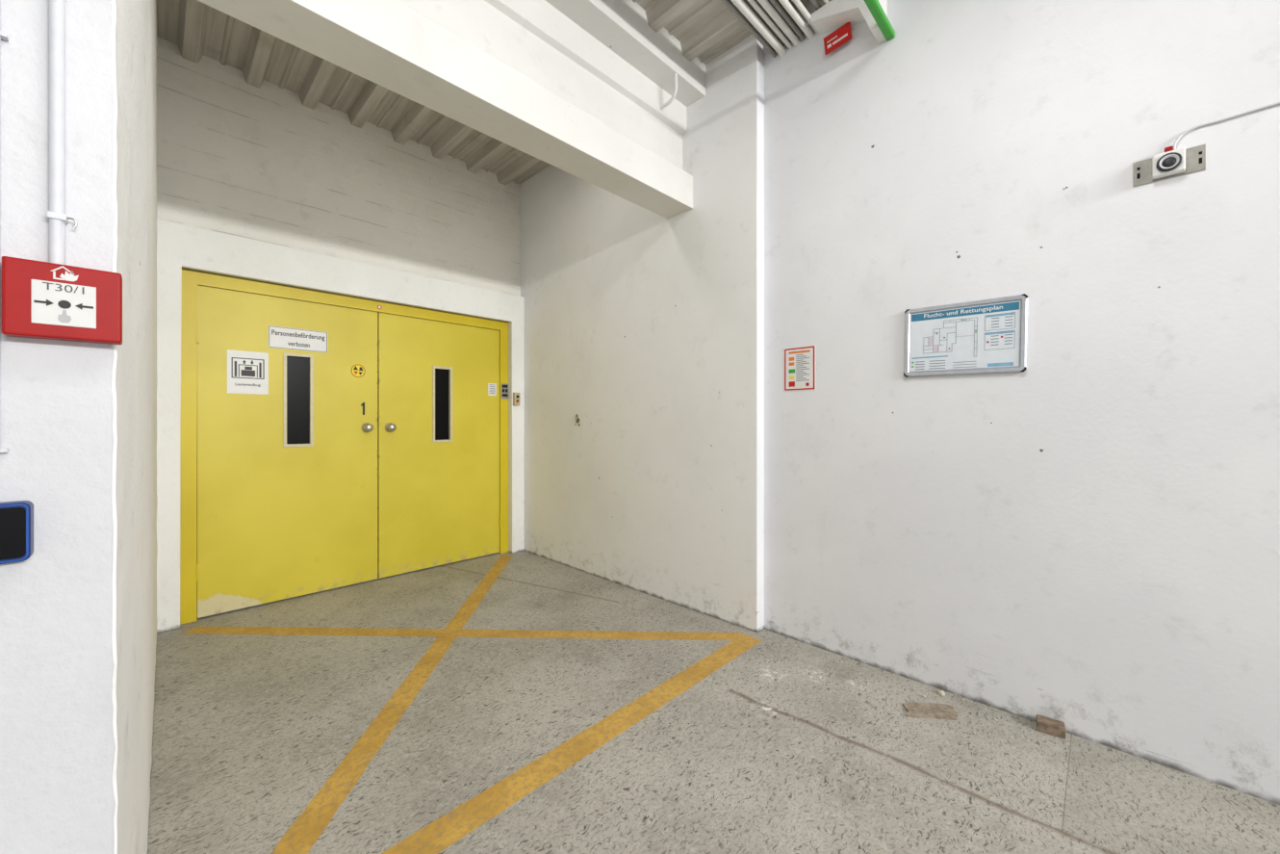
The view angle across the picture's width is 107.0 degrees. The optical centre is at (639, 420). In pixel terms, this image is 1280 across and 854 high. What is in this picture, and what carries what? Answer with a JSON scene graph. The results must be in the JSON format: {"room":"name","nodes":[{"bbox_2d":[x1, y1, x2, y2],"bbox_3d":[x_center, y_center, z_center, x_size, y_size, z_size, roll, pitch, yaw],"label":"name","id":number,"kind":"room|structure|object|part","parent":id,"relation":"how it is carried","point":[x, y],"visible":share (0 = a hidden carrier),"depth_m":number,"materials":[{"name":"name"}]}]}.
{"room":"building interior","nodes":[
{"label":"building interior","id":0,"kind":"room"},
{"bbox_2d":[0,0,157,853],"bbox_3d":[-3.221,-0.590,0.707,3.082,3.700,3.514,0,0,44],"label":"wall","id":1,"kind":"structure","parent":0,"point":[78,616],"depth_m":0.82,"materials":[{"name":"paint"}]},
{"bbox_2d":[0,0,8,452],"bbox_3d":[-1.018,-1.095,0.751,0.012,2.290,0.020,0,0,44],"label":"conduit pipe","id":2,"kind":"object","parent":1,"relation":"attached to","point":[4,36],"visible":1,"depth_m":0.75,"materials":[{"name":"white plastic"}]},
{"bbox_2d":[0,500,33,563],"bbox_3d":[-1.019,0.177,0.736,0.031,0.094,0.092,0,0,44],"label":"reader","id":3,"kind":"object","parent":1,"relation":"attached to","point":[16,517],"visible":1,"depth_m":0.75,"materials":[{"name":"blue plastic"}]},
{"bbox_2d":[1,256,122,344],"bbox_3d":[-0.959,-0.196,0.791,0.038,0.122,0.126,0,0,44],"label":"button","id":4,"kind":"object","parent":1,"relation":"attached to","point":[40,299],"visible":1,"depth_m":0.78,"materials":[{"name":"red plastic"}]},
{"bbox_3d":[-0.947,-0.191,0.780,0.004,0.070,0.068,0,0,44],"label":"break glass panel","id":5,"kind":"part","parent":4,"relation":"part of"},
{"bbox_2d":[46,0,77,264],"bbox_3d":[-0.970,-1.246,0.795,0.021,1.988,0.033,0,0,44],"label":"conduit pipe","id":6,"kind":"object","parent":1,"relation":"attached to","point":[57,217],"visible":1,"depth_m":0.79,"materials":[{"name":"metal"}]},
{"bbox_2d":[545,0,705,106],"bbox_3d":[-0.526,-2.286,2.234,0.182,0.348,2.542,0,0,44],"label":"ceiling beam","id":7,"kind":"structure","parent":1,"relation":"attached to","point":[622,26],"depth_m":2.69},
{"bbox_2d":[156,37,520,296],"bbox_3d":[-2.224,-0.600,3.761,0.284,3.720,2.877,0,0,44],"label":"wall","id":8,"kind":"structure","parent":0,"point":[235,157],"depth_m":3.44,"materials":[{"name":"paint"}]},
{"bbox_2d":[156,218,524,633],"bbox_3d":[-2.060,0.032,3.743,0.163,2.457,2.521,0,0,44],"label":"trim","id":9,"kind":"structure","parent":8,"relation":"attached to","point":[179,246],"depth_m":3.13,"materials":[{"name":"white paint"}]},
{"bbox_2d":[179,268,508,624],"bbox_3d":[-2.059,0.160,3.740,0.139,2.200,2.258,0,0,44],"label":"door","id":10,"kind":"structure","parent":8,"relation":"in","point":[331,477],"depth_m":3.51,"materials":[{"name":"yellow paint"}]},
{"bbox_2d":[227,349,268,394],"bbox_3d":[-2.624,-0.322,3.171,0.004,0.285,0.215,0,0,44],"label":"notice","id":11,"kind":"object","parent":10,"relation":"attached to","point":[247,371],"visible":1,"depth_m":3.17,"materials":[{"name":"white paper"}]},
{"bbox_2d":[268,325,327,352],"bbox_3d":[-2.429,-0.578,3.372,0.004,0.152,0.345,0,0,44],"label":"notice sign","id":12,"kind":"object","parent":10,"relation":"attached to","point":[279,337],"visible":1,"depth_m":3.36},
{"bbox_2d":[351,364,365,377],"bbox_3d":[-2.167,-0.383,3.641,0.003,0.098,0.098,0,0,44],"label":"warning sticker","id":13,"kind":"object","parent":10,"relation":"attached to","point":[358,371],"visible":1,"depth_m":3.64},
{"bbox_3d":[-2.098,0.053,3.657,0.079,0.072,0.072,0,0,44],"label":"knob","id":14,"kind":"part","parent":10,"relation":"part of","materials":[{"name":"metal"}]},
{"bbox_3d":[-1.982,0.053,3.776,0.079,0.072,0.072,0,0,44],"label":"knob","id":15,"kind":"part","parent":10,"relation":"part of","materials":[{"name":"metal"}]},
{"bbox_2d":[487,383,496,395],"bbox_3d":[-1.385,-0.293,4.442,0.002,0.115,0.082,0,0,44],"label":"instruction sticker","id":16,"kind":"object","parent":10,"relation":"attached to","point":[492,387],"visible":1,"depth_m":4.44,"materials":[{"name":"white paper"}]},
{"bbox_2d":[501,383,508,399],"bbox_3d":[-1.289,-0.280,4.513,0.005,0.145,0.075,0,0,44],"label":"label","id":17,"kind":"object","parent":10,"relation":"attached to","point":[504,387],"visible":1,"depth_m":4.51,"materials":[{"name":"white plastic"}]},
{"bbox_2d":[512,392,519,405],"bbox_3d":[-1.173,-0.207,4.505,0.048,0.120,0.060,0,0,44],"label":"box","id":18,"kind":"object","parent":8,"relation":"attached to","point":[516,396],"visible":1,"depth_m":4.49,"materials":[{"name":"beige plastic"}]},
{"bbox_2d":[156,0,831,184],"bbox_3d":[0.095,-2.368,-1.442,10.850,0.245,7.644,0,0,44],"label":"ceiling","id":19,"kind":"structure","parent":0,"point":[704,30],"depth_m":3.05,"materials":[{"name":"metal"}]},
{"bbox_2d":[197,0,692,218],"bbox_3d":[-0.616,-1.936,2.322,0.229,1.049,2.542,0,0,44],"label":"ceiling beam","id":20,"kind":"structure","parent":19,"relation":"attached to","point":[522,74],"depth_m":2.28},
{"bbox_2d":[659,73,677,108],"bbox_3d":[0.171,-2.042,2.956,0.030,0.143,0.187,0,0,-39],"label":"conduit","id":21,"kind":"object","parent":20,"relation":"attached to","point":[670,101],"visible":0.95,"depth_m":2.90,"materials":[{"name":"white plastic"}]},
{"bbox_2d":[729,0,804,56],"bbox_3d":[-0.004,-2.211,1.871,0.220,0.038,2.473,0,0,44],"label":"pipes","id":22,"kind":"object","parent":19,"relation":"hanging from","point":[746,1],"visible":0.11,"depth_m":2.60,"materials":[{"name":"grey metal"}]},
{"bbox_2d":[147,550,1279,853],"bbox_3d":[0.203,1.360,-1.332,10.850,0.200,7.377,0,0,44],"label":"floor","id":23,"kind":"structure","parent":0,"point":[786,747],"depth_m":1.80,"materials":[{"name":"grey concrete"}]},
{"bbox_2d":[270,555,511,853],"bbox_3d":[-1.121,1.260,2.721,0.113,0.001,3.425,0,0,-4],"label":"floor marking","id":24,"kind":"object","parent":23,"relation":"on","point":[302,834],"depth_m":1.85,"materials":[{"name":"paint"}]},
{"bbox_2d":[183,625,742,639],"bbox_3d":[-1.053,1.260,2.809,3.312,0.001,0.102,0,0,2],"label":"floor marking","id":25,"kind":"object","parent":23,"relation":"on","point":[522,633],"depth_m":2.80,"materials":[{"name":"paint"}]},
{"bbox_2d":[381,634,762,853],"bbox_3d":[-0.191,1.259,1.877,0.122,0.001,2.440,0,0,44],"label":"floor marking","id":26,"kind":"object","parent":23,"relation":"on","point":[447,830],"depth_m":1.74,"materials":[{"name":"paint"}]},
{"bbox_2d":[902,702,958,719],"bbox_3d":[1.253,1.256,2.052,0.233,0.009,0.103,0,0,6],"label":"scrap","id":27,"kind":"object","parent":23,"relation":"on","point":[914,709],"visible":1,"depth_m":2.04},
{"bbox_2d":[937,690,946,695],"bbox_3d":[1.387,1.252,2.181,0.030,0.017,0.033,0,0,-28],"label":"crumb","id":28,"kind":"object","parent":23,"relation":"on","point":[939,692],"visible":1,"depth_m":2.17,"materials":[{"name":"white"}]},
{"bbox_2d":[1036,714,1065,739],"bbox_3d":[1.665,1.239,1.919,0.086,0.042,0.057,0,0,37],"label":"wood block","id":29,"kind":"object","parent":23,"relation":"on","point":[1050,726],"visible":1,"depth_m":1.91,"materials":[{"name":"brown wood"}]},
{"bbox_2d":[520,0,1279,804],"bbox_3d":[2.665,-0.600,1.156,10.800,3.720,0.376,0,0,44],"label":"wall","id":30,"kind":"structure","parent":0,"point":[1087,537],"depth_m":2.17,"materials":[{"name":"paint"}]},
{"bbox_2d":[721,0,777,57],"bbox_3d":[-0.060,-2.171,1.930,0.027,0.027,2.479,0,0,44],"label":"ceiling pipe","id":31,"kind":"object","parent":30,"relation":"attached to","point":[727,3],"visible":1,"depth_m":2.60,"materials":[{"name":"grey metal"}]},
{"bbox_2d":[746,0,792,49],"bbox_3d":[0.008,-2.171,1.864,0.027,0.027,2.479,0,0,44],"label":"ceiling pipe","id":32,"kind":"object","parent":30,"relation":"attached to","point":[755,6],"visible":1,"depth_m":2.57,"materials":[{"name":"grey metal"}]},
{"bbox_2d":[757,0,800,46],"bbox_3d":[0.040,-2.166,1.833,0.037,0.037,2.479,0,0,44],"label":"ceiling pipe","id":33,"kind":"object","parent":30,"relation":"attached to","point":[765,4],"visible":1,"depth_m":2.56,"materials":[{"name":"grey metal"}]},
{"bbox_2d":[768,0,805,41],"bbox_3d":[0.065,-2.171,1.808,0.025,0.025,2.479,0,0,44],"label":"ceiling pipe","id":34,"kind":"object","parent":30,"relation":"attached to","point":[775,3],"visible":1,"depth_m":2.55,"materials":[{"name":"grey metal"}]},
{"bbox_2d":[778,0,814,39],"bbox_3d":[0.097,-2.161,1.777,0.035,0.035,2.479,0,0,44],"label":"ceiling pipe","id":35,"kind":"object","parent":30,"relation":"attached to","point":[786,4],"visible":1,"depth_m":2.53,"materials":[{"name":"white metal"}]},
{"bbox_2d":[784,345,815,390],"bbox_3d":[0.911,-0.297,2.709,0.188,0.250,0.003,0,0,44],"label":"instruction sheet","id":36,"kind":"object","parent":30,"relation":"attached to","point":[800,361],"visible":1,"depth_m":2.70,"materials":[{"name":"white paper"}]},
{"bbox_2d":[792,0,818,32],"bbox_3d":[0.126,-2.171,1.749,0.029,0.029,2.479,0,0,44],"label":"ceiling pipe","id":37,"kind":"object","parent":30,"relation":"attached to","point":[798,3],"visible":0.73,"depth_m":2.50,"materials":[{"name":"white metal"}]},
{"bbox_2d":[809,0,821,10],"bbox_3d":[0.162,-2.201,1.714,0.031,0.031,2.479,0,0,44],"label":"ceiling pipe","id":38,"kind":"object","parent":30,"relation":"attached to","point":[815,3],"visible":0.32,"depth_m":2.49,"materials":[{"name":"grey metal"}]},
{"bbox_2d":[823,21,852,54],"bbox_3d":[1.065,-2.040,2.538,0.151,0.112,0.034,0,0,44],"label":"sign","id":39,"kind":"object","parent":30,"relation":"attached to","point":[842,35],"visible":1,"depth_m":2.52,"materials":[{"name":"red plastic"}]},
{"bbox_2d":[810,0,887,43],"bbox_3d":[1.080,-2.060,2.463,0.345,0.280,0.121,0,0,44],"label":"wall bracket","id":40,"kind":"object","parent":30,"relation":"attached to","point":[834,13],"visible":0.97,"depth_m":2.44,"materials":[{"name":"white plastic"}]},
{"bbox_2d":[864,0,895,40],"bbox_3d":[1.074,-1.922,2.183,0.041,0.032,0.525,0,0,44],"label":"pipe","id":41,"kind":"object","parent":40,"relation":"attached to","point":[875,8],"visible":1,"depth_m":2.25,"materials":[{"name":"green metal"}]},
{"bbox_2d":[903,293,1027,377],"bbox_3d":[1.465,-0.374,2.158,0.467,0.329,0.017,1,1,44],"label":"evacuation plan sign","id":42,"kind":"object","parent":30,"relation":"attached to","point":[983,336],"visible":1,"depth_m":2.14,"materials":[{"name":"paper"}]},
{"bbox_2d":[1132,143,1205,186],"bbox_3d":[1.906,-0.934,1.707,0.176,0.107,0.047,0,0,44],"label":"beacon","id":43,"kind":"object","parent":30,"relation":"attached to","point":[1169,164],"visible":1,"depth_m":1.70,"materials":[{"name":"white plastic"}]},
{"bbox_2d":[1173,101,1279,150],"bbox_3d":[2.180,-1.005,1.460,0.719,0.082,0.015,0,0,44],"label":"cable","id":44,"kind":"object","parent":30,"relation":"attached to","point":[1276,103],"visible":0.97,"depth_m":1.63,"materials":[{"name":"white plastic"}]}
]}

